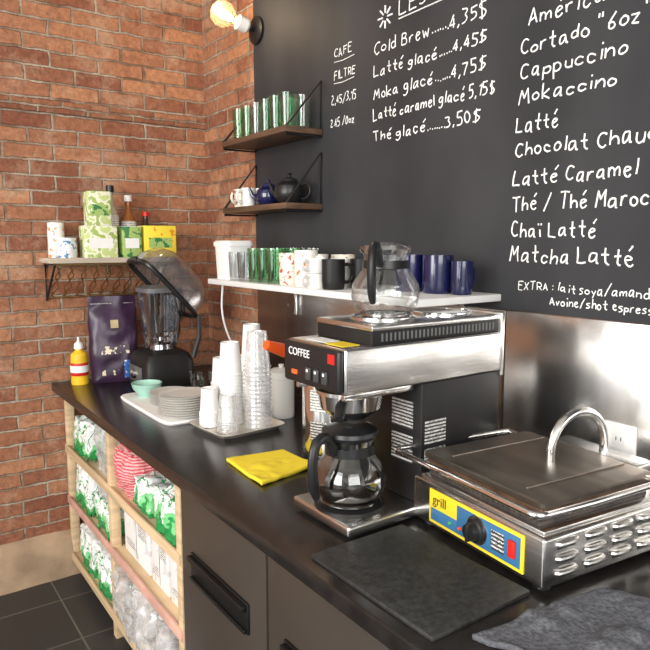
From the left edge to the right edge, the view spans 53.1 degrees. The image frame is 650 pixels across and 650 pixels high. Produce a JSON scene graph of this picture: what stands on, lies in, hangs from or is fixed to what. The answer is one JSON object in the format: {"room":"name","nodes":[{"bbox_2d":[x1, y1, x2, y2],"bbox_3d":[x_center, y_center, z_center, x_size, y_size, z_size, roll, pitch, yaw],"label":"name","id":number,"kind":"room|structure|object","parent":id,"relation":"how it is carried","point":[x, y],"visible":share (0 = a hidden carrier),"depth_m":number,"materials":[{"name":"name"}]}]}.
{"room":"cafe","nodes":[
{"label":"cafe","id":0,"kind":"room"},
{"bbox_2d":[0,573,132,649],"bbox_3d":[-0.869,1.561,0.168,4.550,0.100,5.360,-5,9,-35],"label":"floor","id":1,"kind":"structure","parent":0,"point":[65,613],"depth_m":2.65,"materials":[{"name":"tile"}]},
{"bbox_2d":[64,400,184,649],"bbox_3d":[-0.512,0.763,2.655,0.718,0.861,1.308,-5,9,-35],"label":"shelving","id":2,"kind":"object","parent":1,"relation":"on","point":[122,560],"visible":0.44,"depth_m":2.44,"materials":[{"name":"brown wood"}]},
{"bbox_2d":[73,415,105,461],"bbox_3d":[-0.977,0.474,2.823,0.190,0.172,0.279,-5,9,-35],"label":"bag","id":3,"kind":"object","parent":2,"relation":"on","point":[85,430],"visible":0.45,"depth_m":2.71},
{"bbox_2d":[76,464,102,516],"bbox_3d":[-0.974,0.696,2.850,0.195,0.206,0.266,-5,9,-35],"label":"bag","id":4,"kind":"object","parent":2,"relation":"on","point":[86,487],"visible":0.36,"depth_m":2.76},
{"bbox_2d":[80,522,101,578],"bbox_3d":[-0.980,0.969,2.885,0.195,0.194,0.264,-5,9,-35],"label":"bag","id":5,"kind":"object","parent":2,"relation":"on","point":[89,541],"visible":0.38,"depth_m":2.80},
{"bbox_2d":[93,426,119,470],"bbox_3d":[-0.816,0.470,2.605,0.200,0.235,0.259,-5,9,-35],"label":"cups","id":6,"kind":"object","parent":2,"relation":"on","point":[97,426],"visible":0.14,"depth_m":2.58,"materials":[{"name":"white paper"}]},
{"bbox_2d":[94,490,124,539],"bbox_3d":[-0.821,0.749,2.634,0.192,0.154,0.255,-5,9,-35],"label":"bag","id":7,"kind":"object","parent":2,"relation":"on","point":[100,503],"visible":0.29,"depth_m":2.57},
{"bbox_2d":[95,544,133,605],"bbox_3d":[-0.821,0.991,2.664,0.199,0.206,0.254,-5,9,-35],"label":"bag","id":8,"kind":"object","parent":2,"relation":"on","point":[103,557],"visible":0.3,"depth_m":2.59,"materials":[{"name":"white plastic"}]},
{"bbox_2d":[113,443,155,500],"bbox_3d":[-0.661,0.518,2.374,0.204,0.198,0.221,-5,9,-35],"label":"net bag","id":9,"kind":"object","parent":2,"relation":"on","point":[127,465],"visible":0.35,"depth_m":2.28,"materials":[{"name":"red fabric"}]},
{"bbox_2d":[130,597,138,648],"label":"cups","id":10,"kind":"object","parent":2,"relation":"on","point":[136,644],"depth_m":2.19,"materials":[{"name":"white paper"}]},
{"bbox_2d":[112,569,158,642],"bbox_3d":[-0.656,1.002,2.409,0.250,0.249,0.268,-5,9,-35],"label":"cups","id":11,"kind":"object","parent":2,"relation":"on","point":[147,616],"visible":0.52,"depth_m":2.35,"materials":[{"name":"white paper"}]},
{"bbox_2d":[124,511,151,575],"bbox_3d":[-0.610,0.760,2.404,0.182,0.191,0.260,-5,9,-35],"label":"carton","id":12,"kind":"object","parent":2,"relation":"on","point":[138,542],"visible":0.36,"depth_m":2.34,"materials":[{"name":"white cardboard"}]},
{"bbox_2d":[133,471,172,518],"bbox_3d":[-0.552,0.571,2.213,0.186,0.133,0.195,-5,9,-35],"label":"bag","id":13,"kind":"object","parent":2,"relation":"on","point":[144,489],"visible":0.35,"depth_m":2.15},
{"bbox_2d":[151,538,171,596],"bbox_3d":[-0.480,0.778,2.221,0.182,0.201,0.150,-5,9,-35],"label":"carton","id":14,"kind":"object","parent":2,"relation":"on","point":[161,562],"visible":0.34,"depth_m":2.16,"materials":[{"name":"white cardboard"}]},
{"bbox_2d":[153,483,175,546],"bbox_3d":[-0.437,0.578,2.054,0.180,0.159,0.197,-5,9,-35],"label":"bag","id":15,"kind":"object","parent":2,"relation":"on","point":[164,494],"visible":0.29,"depth_m":1.99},
{"bbox_2d":[158,615,176,649],"label":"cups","id":16,"kind":"object","parent":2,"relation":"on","point":[167,638],"depth_m":2.20,"materials":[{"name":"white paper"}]},
{"bbox_2d":[170,558,177,606],"bbox_3d":[-0.384,0.809,2.090,0.182,0.171,0.140,-5,9,-35],"label":"carton","id":17,"kind":"object","parent":2,"relation":"on","point":[174,587],"visible":0.15,"depth_m":2.07,"materials":[{"name":"white cardboard"}]},
{"bbox_2d":[51,364,649,649],"bbox_3d":[0.317,0.892,1.477,0.775,0.900,4.240,-5,9,-35],"label":"countertop","id":18,"kind":"structure","parent":1,"relation":"on","point":[252,581],"depth_m":1.55,"materials":[{"name":"black laminate"}]},
{"bbox_2d":[70,337,88,384],"bbox_3d":[-1.088,0.156,2.876,0.078,0.210,0.078,-5,9,-35],"label":"squeeze bottle","id":19,"kind":"object","parent":18,"relation":"on","point":[79,366],"visible":1,"depth_m":2.85,"materials":[{"name":"yellow plastic"}]},
{"bbox_2d":[87,295,137,382],"bbox_3d":[-0.956,0.060,2.938,0.213,0.385,0.122,-3,8,-25],"label":"coffee bag","id":20,"kind":"object","parent":18,"relation":"on","point":[112,325],"visible":0.91,"depth_m":2.90,"materials":[{"name":"plastic"}]},
{"bbox_2d":[121,392,198,425],"bbox_3d":[-0.598,0.306,2.479,0.225,0.012,0.530,-5,9,-35],"label":"serving tray","id":21,"kind":"object","parent":18,"relation":"on","point":[141,404],"visible":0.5,"depth_m":2.39,"materials":[{"name":"white plastic"}]},
{"bbox_2d":[131,379,161,397],"bbox_3d":[-0.713,0.257,2.601,0.120,0.055,0.120,-5,9,-35],"label":"bowl","id":22,"kind":"object","parent":21,"relation":"on","point":[142,388],"visible":0.84,"depth_m":2.57,"materials":[{"name":"green ceramic"}]},
{"bbox_2d":[149,386,183,405],"bbox_3d":[-0.592,0.274,2.492,0.156,0.048,0.156,-5,9,-35],"label":"saucers","id":23,"kind":"object","parent":21,"relation":"on","point":[153,394],"visible":0.3,"depth_m":2.46,"materials":[{"name":"white ceramic"}]},
{"bbox_2d":[158,387,200,417],"bbox_3d":[-0.502,0.280,2.322,0.184,0.080,0.184,-5,9,-35],"label":"saucers","id":24,"kind":"object","parent":21,"relation":"on","point":[179,402],"visible":0.87,"depth_m":2.27,"materials":[{"name":"white ceramic"}]},
{"bbox_2d":[127,249,205,386],"bbox_3d":[-0.693,-0.036,2.838,0.323,0.601,0.276,-5,9,-35],"label":"blender","id":25,"kind":"object","parent":18,"relation":"on","point":[168,363],"visible":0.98,"depth_m":2.77,"materials":[{"name":"black plastic"}]},
{"bbox_2d":[221,285,241,366],"bbox_3d":[-0.367,0.053,2.686,0.037,0.459,0.162,7,10,43],"label":"power cable","id":26,"kind":"object","parent":18,"relation":"on","point":[222,285],"visible":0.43,"depth_m":2.62,"materials":[{"name":"white plastic"}]},
{"bbox_2d":[189,410,284,438],"bbox_3d":[-0.300,0.338,2.208,0.256,0.016,0.250,-6,9,-40],"label":"serving tray","id":27,"kind":"object","parent":18,"relation":"on","point":[259,422],"visible":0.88,"depth_m":2.18,"materials":[{"name":"metal"}]},
{"bbox_2d":[199,386,220,427],"bbox_3d":[-0.390,0.276,2.198,0.072,0.130,0.072,-5,9,-35],"label":"paper cups","id":28,"kind":"object","parent":27,"relation":"on","point":[209,416],"visible":0.98,"depth_m":2.17,"materials":[{"name":"white paper"}]},
{"bbox_2d":[211,356,219,399],"bbox_3d":[-0.398,0.216,2.488,0.080,0.188,0.080,-5,9,-35],"label":"paper cups","id":29,"kind":"object","parent":27,"relation":"on","point":[215,367],"visible":0.18,"depth_m":2.46,"materials":[{"name":"white paper"}]},
{"bbox_2d":[218,341,243,425],"bbox_3d":[-0.323,0.197,2.223,0.086,0.281,0.086,-5,9,-35],"label":"paper cups","id":30,"kind":"object","parent":27,"relation":"on","point":[230,372],"visible":0.92,"depth_m":2.19,"materials":[{"name":"white paper"}]},
{"bbox_2d":[240,323,263,410],"bbox_3d":[-0.274,0.155,2.445,0.086,0.320,0.086,-5,9,-35],"label":"paper cups","id":31,"kind":"object","parent":27,"relation":"on","point":[251,359],"visible":0.91,"depth_m":2.41,"materials":[{"name":"white paper"}]},
{"bbox_2d":[244,337,271,422],"bbox_3d":[-0.226,0.181,2.179,0.094,0.323,0.094,-5,9,-35],"label":"plastic cups","id":32,"kind":"object","parent":27,"relation":"on","point":[246,337],"visible":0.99,"depth_m":2.16,"materials":[{"name":"clear plastic"}]},
{"bbox_2d":[226,449,307,485],"bbox_3d":[-0.149,0.388,1.812,0.194,0.015,0.227,-5,9,-35],"label":"cleaning cloth","id":33,"kind":"object","parent":18,"relation":"on","point":[271,466],"visible":1,"depth_m":1.79,"materials":[{"name":"yellow fabric"}]},
{"bbox_2d":[267,363,294,418],"bbox_3d":[-0.157,0.233,2.340,0.098,0.192,0.098,-5,9,-35],"label":"squeeze bottle","id":34,"kind":"object","parent":18,"relation":"on","point":[281,389],"visible":0.84,"depth_m":2.30,"materials":[{"name":"white plastic"}]},
{"bbox_2d":[263,340,360,461],"bbox_3d":[-0.040,0.208,1.852,0.323,0.364,0.176,-5,9,-35],"label":"dispenser","id":35,"kind":"object","parent":18,"relation":"on","point":[314,417],"visible":0.2,"depth_m":1.83,"materials":[{"name":"silver metal"}]},
{"bbox_2d":[285,306,504,537],"bbox_3d":[0.167,0.201,1.539,0.502,0.457,0.219,-5,9,-35],"label":"coffee brewer","id":36,"kind":"object","parent":18,"relation":"on","point":[427,378],"visible":0.9,"depth_m":1.46,"materials":[{"name":"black metal"}]},
{"bbox_2d":[305,367,310,380],"bbox_3d":[-0.036,0.104,1.383,0.007,0.028,0.018,-5,9,-35],"label":"rocker switch","id":37,"kind":"object","parent":36,"relation":"attached to","point":[307,369],"depth_m":1.38,"materials":[{"name":"plastic"}]},
{"bbox_2d":[313,369,318,382],"bbox_3d":[-0.018,0.107,1.359,0.007,0.028,0.018,-5,9,-35],"label":"rocker switch","id":38,"kind":"object","parent":36,"relation":"attached to","point":[315,371],"depth_m":1.35,"materials":[{"name":"black plastic"}]},
{"bbox_2d":[321,371,327,385],"bbox_3d":[-0.001,0.110,1.335,0.007,0.028,0.018,-5,9,-35],"label":"rocker switch","id":39,"kind":"object","parent":36,"relation":"attached to","point":[324,374],"depth_m":1.33,"materials":[{"name":"black plastic"}]},
{"bbox_2d":[307,421,384,510],"bbox_3d":[0.054,0.312,1.454,0.169,0.181,0.201,1,7,4],"label":"coffee pot","id":40,"kind":"object","parent":36,"relation":"on","point":[346,480],"visible":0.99,"depth_m":1.41,"materials":[{"name":"clear glass"}]},
{"bbox_2d":[358,241,411,317],"bbox_3d":[0.141,-0.104,1.465,0.158,0.169,0.188,-2,7,-15],"label":"decanter","id":41,"kind":"object","parent":36,"relation":"on","point":[374,261],"visible":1,"depth_m":1.42,"materials":[{"name":"clear glass"}]},
{"bbox_2d":[311,524,529,641],"bbox_3d":[0.168,0.466,1.219,0.242,0.010,0.338,-5,9,-35],"label":"cutting board","id":42,"kind":"object","parent":18,"relation":"on","point":[432,588],"visible":1,"depth_m":1.18,"materials":[{"name":"black stone"}]},
{"bbox_2d":[394,407,649,589],"bbox_3d":[0.453,0.315,1.380,0.468,0.270,0.428,-4,8,-29],"label":"grill","id":43,"kind":"object","parent":18,"relation":"on","point":[553,510],"visible":1,"depth_m":1.26,"materials":[{"name":"silver metal"}]},
{"bbox_2d":[491,529,503,554],"bbox_3d":[0.326,0.410,1.229,0.001,0.038,0.033,-4,8,-29],"label":"print","id":44,"kind":"object","parent":43,"relation":"attached to","point":[497,539],"depth_m":1.23},
{"bbox_2d":[472,587,649,649],"bbox_3d":[0.463,0.484,1.025,0.332,0.021,0.324,-7,10,-44],"label":"towel","id":45,"kind":"object","parent":18,"relation":"on","point":[603,618],"visible":1,"depth_m":1.04,"materials":[{"name":"grey fabric"}]},
{"bbox_2d":[0,0,209,544],"bbox_3d":[-2.387,-0.293,2.087,4.550,3.100,0.120,-5,9,-35],"label":"wall","id":46,"kind":"structure","parent":0,"point":[135,55],"depth_m":2.91,"materials":[{"name":"brick"}]},
{"bbox_2d":[0,527,80,595],"bbox_3d":[-2.382,1.156,2.158,4.430,0.207,0.066,-5,9,-35],"label":"baseboard","id":47,"kind":"structure","parent":46,"relation":"attached to","point":[37,560],"depth_m":2.91,"materials":[{"name":"beige wood"}]},
{"bbox_2d":[0,95,204,129],"bbox_3d":[-2.397,-0.828,1.930,4.430,0.050,0.012,-5,9,-35],"label":"trim","id":48,"kind":"structure","parent":46,"relation":"attached to","point":[12,102],"depth_m":2.90,"materials":[{"name":"brick"}]},
{"bbox_2d":[39,257,173,300],"bbox_3d":[-0.969,-0.207,2.914,0.540,0.192,0.199,-5,9,-35],"label":"shelf","id":49,"kind":"object","parent":46,"relation":"attached to","point":[55,262],"visible":0.89,"depth_m":2.84,"materials":[{"name":"black metal"}]},
{"bbox_2d":[47,222,64,257],"bbox_3d":[-1.163,-0.367,2.812,0.070,0.150,0.070,-5,9,-35],"label":"tin","id":50,"kind":"object","parent":49,"relation":"on","point":[55,230],"visible":0.8,"depth_m":2.78,"materials":[{"name":"white metal"}]},
{"bbox_2d":[56,238,76,257],"bbox_3d":[-1.097,-0.327,2.759,0.084,0.085,0.084,-5,9,-35],"label":"tin","id":51,"kind":"object","parent":49,"relation":"on","point":[65,247],"visible":0.95,"depth_m":2.72,"materials":[{"name":"white metal"}]},
{"bbox_2d":[79,226,117,257],"bbox_3d":[-0.987,-0.363,2.833,0.140,0.136,0.086,-5,9,-35],"label":"box","id":52,"kind":"object","parent":49,"relation":"on","point":[95,241],"visible":0.99,"depth_m":2.80,"materials":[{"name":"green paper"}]},
{"bbox_2d":[83,191,111,225],"bbox_3d":[-0.987,-0.503,2.815,0.095,0.146,0.081,-5,9,-35],"label":"box","id":53,"kind":"object","parent":52,"relation":"on","point":[96,204],"visible":0.95,"depth_m":2.78,"materials":[{"name":"green cardboard"}]},
{"bbox_2d":[106,185,118,225],"bbox_3d":[-0.967,-0.468,2.939,0.069,0.319,0.069,-5,9,-35],"label":"syrup bottle","id":54,"kind":"object","parent":49,"relation":"on","point":[114,215],"visible":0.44,"depth_m":2.92,"materials":[{"name":"clear glass"}]},
{"bbox_2d":[121,195,136,225],"bbox_3d":[-0.902,-0.454,2.988,0.069,0.278,0.069,-5,9,-35],"label":"syrup bottle","id":55,"kind":"object","parent":49,"relation":"on","point":[128,219],"visible":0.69,"depth_m":2.96,"materials":[{"name":"brown glass"}]},
{"bbox_2d":[117,226,141,256],"bbox_3d":[-0.877,-0.372,2.910,0.085,0.136,0.086,-5,9,-35],"label":"box","id":56,"kind":"object","parent":49,"relation":"on","point":[129,239],"visible":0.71,"depth_m":2.88,"materials":[{"name":"green cardboard"}]},
{"bbox_2d":[141,212,148,224],"bbox_3d":[-0.837,-0.424,3.038,0.069,0.206,0.069,-5,9,-35],"label":"syrup bottle","id":57,"kind":"object","parent":49,"relation":"on","point":[145,215],"visible":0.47,"depth_m":3.02,"materials":[{"name":"red plastic"}]},
{"bbox_2d":[141,225,175,256],"bbox_3d":[-0.771,-0.384,2.985,0.150,0.142,0.086,-5,9,-35],"label":"box","id":58,"kind":"object","parent":49,"relation":"on","point":[156,240],"visible":0.81,"depth_m":2.94,"materials":[{"name":"yellow cardboard"}]},
{"bbox_2d":[202,0,648,393],"bbox_3d":[0.971,-0.181,1.192,0.120,3.100,5.240,-5,9,-35],"label":"wall","id":59,"kind":"structure","parent":0,"point":[228,53],"depth_m":3.04,"materials":[{"name":"brick"}]},
{"bbox_2d":[253,0,649,324],"bbox_3d":[1.038,-0.814,0.901,0.014,1.750,4.620,-5,9,-35],"label":"chalkboard","id":60,"kind":"object","parent":59,"relation":"attached to","point":[510,138],"visible":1,"depth_m":1.80,"materials":[{"name":"paint"}]},
{"bbox_2d":[210,0,263,44],"bbox_3d":[-0.367,-1.238,2.652,0.210,0.142,0.110,-5,9,-35],"label":"wall sconce bulb","id":61,"kind":"object","parent":60,"relation":"attached to","point":[255,28],"visible":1,"depth_m":2.67,"materials":[{"name":"glass"}]},
{"bbox_2d":[234,14,250,32],"bbox_3d":[-0.340,-1.236,2.672,0.055,0.060,0.060,13,-2,-36],"label":"socket","id":62,"kind":"object","parent":61,"relation":"attached to","point":[242,24],"depth_m":2.65,"materials":[{"name":"white ceramic"}]},
{"bbox_2d":[222,80,321,152],"bbox_3d":[-0.220,-0.810,2.535,0.164,0.208,0.500,-5,9,-35],"label":"shelf","id":63,"kind":"object","parent":60,"relation":"attached to","point":[284,134],"visible":1,"depth_m":2.46,"materials":[{"name":"brown wood"}]},
{"bbox_2d":[223,152,322,216],"bbox_3d":[-0.220,-0.549,2.568,0.164,0.223,0.500,-5,9,-35],"label":"shelf","id":64,"kind":"object","parent":60,"relation":"attached to","point":[287,206],"visible":0.98,"depth_m":2.42,"materials":[{"name":"brown wood"}]},
{"bbox_2d":[230,189,241,206],"bbox_3d":[-0.356,-0.523,2.689,0.064,0.075,0.099,5,9,34],"label":"coffee mug","id":65,"kind":"object","parent":64,"relation":"on","point":[234,201],"visible":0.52,"depth_m":2.67,"materials":[{"name":"ceramic"}]},
{"bbox_2d":[235,188,255,205],"bbox_3d":[-0.323,-0.515,2.624,0.060,0.075,0.095,7,10,44],"label":"coffee mug","id":66,"kind":"object","parent":64,"relation":"on","point":[246,199],"visible":0.76,"depth_m":2.61,"materials":[{"name":"white ceramic"}]},
{"bbox_2d":[248,179,278,204],"bbox_3d":[-0.224,-0.524,2.574,0.130,0.105,0.105,5,9,33],"label":"teapot","id":67,"kind":"object","parent":64,"relation":"on","point":[263,195],"visible":0.55,"depth_m":2.54,"materials":[{"name":"ceramic"}]},
{"bbox_2d":[268,173,310,202],"bbox_3d":[-0.134,-0.514,2.448,0.146,0.118,0.118,-2,7,-14],"label":"teapot","id":68,"kind":"object","parent":64,"relation":"on","point":[283,190],"visible":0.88,"depth_m":2.41,"materials":[{"name":"black ceramic"}]},
{"bbox_2d":[208,276,500,314],"bbox_3d":[0.012,-0.059,2.168,0.320,0.150,1.175,-5,9,-35],"label":"wall shelf","id":69,"kind":"object","parent":60,"relation":"attached to","point":[385,294],"visible":0.77,"depth_m":1.83,"materials":[{"name":"laminate"}]},
{"bbox_2d":[214,241,252,279],"bbox_3d":[-0.356,-0.254,2.526,0.125,0.147,0.122,-5,9,-35],"label":"canister","id":70,"kind":"object","parent":69,"relation":"on","point":[233,258],"visible":0.99,"depth_m":2.48,"materials":[{"name":"white plastic"}]},
{"bbox_2d":[279,253,294,284],"bbox_3d":[-0.108,-0.188,2.176,0.080,0.105,0.106,3,8,24],"label":"coffee mug","id":71,"kind":"object","parent":69,"relation":"on","point":[286,260],"visible":0.73,"depth_m":2.13,"materials":[{"name":"ceramic"}]},
{"bbox_2d":[294,250,323,286],"bbox_3d":[-0.053,-0.181,2.080,0.076,0.115,0.103,-5,9,-36],"label":"coffee mug","id":72,"kind":"object","parent":69,"relation":"on","point":[299,255],"visible":0.44,"depth_m":2.06,"materials":[{"name":"white ceramic"}]},
{"bbox_2d":[300,273,321,288],"bbox_3d":[-0.038,-0.136,1.998,0.068,0.045,0.103,7,10,44],"label":"espresso cup","id":73,"kind":"object","parent":69,"relation":"on","point":[313,280],"visible":0.77,"depth_m":1.98,"materials":[{"name":"white ceramic"}]},
{"bbox_2d":[300,258,327,272],"bbox_3d":[-0.038,-0.181,1.993,0.068,0.045,0.103,7,10,44],"label":"espresso cup","id":74,"kind":"object","parent":73,"relation":"on","point":[313,265],"visible":0.84,"depth_m":1.97,"materials":[{"name":"white ceramic"}]},
{"bbox_2d":[318,254,328,258],"bbox_3d":[-0.026,-0.190,2.212,0.080,0.100,0.106,-1,7,-6],"label":"coffee mug","id":75,"kind":"object","parent":69,"relation":"on","point":[323,255],"visible":0.06,"depth_m":2.19,"materials":[{"name":"white ceramic"}]},
{"bbox_2d":[322,259,352,289],"bbox_3d":[0.041,-0.153,1.954,0.105,0.090,0.070,-3,8,-25],"label":"coffee mug","id":76,"kind":"object","parent":69,"relation":"on","point":[333,270],"visible":1,"depth_m":1.92,"materials":[{"name":"black ceramic"}]},
{"bbox_2d":[330,258,351,286],"bbox_3d":[0.067,-0.167,2.063,0.105,0.090,0.070,-3,8,-25],"label":"coffee mug","id":77,"kind":"object","parent":69,"relation":"on","point":[347,269],"visible":0.24,"depth_m":2.03,"materials":[{"name":"white ceramic"}]},
{"bbox_2d":[331,254,354,258],"bbox_3d":[0.061,-0.184,2.158,0.080,0.100,0.106,-1,7,-6],"label":"coffee mug","id":78,"kind":"object","parent":69,"relation":"on","point":[352,256],"visible":0.15,"depth_m":2.14,"materials":[{"name":"ceramic"}]},
{"bbox_2d":[350,259,380,288],"bbox_3d":[0.127,-0.158,1.996,0.105,0.090,0.070,-3,8,-25],"label":"coffee mug","id":79,"kind":"object","parent":69,"relation":"on","point":[359,274],"visible":0.6,"depth_m":1.96,"materials":[{"name":"black ceramic"}]},
{"bbox_2d":[395,254,422,291],"bbox_3d":[0.248,-0.151,1.881,0.086,0.105,0.111,2,7,13],"label":"coffee mug","id":80,"kind":"object","parent":69,"relation":"on","point":[410,279],"visible":0.69,"depth_m":1.83,"materials":[{"name":"ceramic"}]},
{"bbox_2d":[422,255,453,293],"bbox_3d":[0.315,-0.142,1.813,0.086,0.105,0.111,2,7,13],"label":"coffee mug","id":81,"kind":"object","parent":69,"relation":"on","point":[436,269],"visible":0.85,"depth_m":1.76,"materials":[{"name":"ceramic"}]},
{"bbox_2d":[450,261,475,294],"bbox_3d":[0.381,-0.129,1.762,0.060,0.090,0.095,7,10,44],"label":"coffee mug","id":82,"kind":"object","parent":69,"relation":"on","point":[463,273],"visible":1,"depth_m":1.73,"materials":[{"name":"ceramic"}]},
{"bbox_2d":[257,289,649,459],"bbox_3d":[1.040,0.272,1.039,0.011,0.436,4.617,-5,9,-35],"label":"backsplash","id":83,"kind":"structure","parent":59,"relation":"attached to","point":[554,365],"depth_m":1.66,"materials":[{"name":"silver metal"}]},
{"bbox_2d":[604,420,636,455],"bbox_3d":[0.689,0.291,1.526,0.008,0.124,0.080,-5,9,-35],"label":"wall outlet","id":84,"kind":"object","parent":83,"relation":"attached to","point":[621,437],"visible":0.48,"depth_m":1.51,"materials":[{"name":"white plastic"}]},
{"bbox_2d":[612,432,625,445],"bbox_3d":[0.688,0.267,1.522,0.003,0.028,0.032,-5,9,-35],"label":"socket","id":85,"kind":"object","parent":84,"relation":"attached to","point":[618,438],"depth_m":1.52,"materials":[{"name":"white plastic"}]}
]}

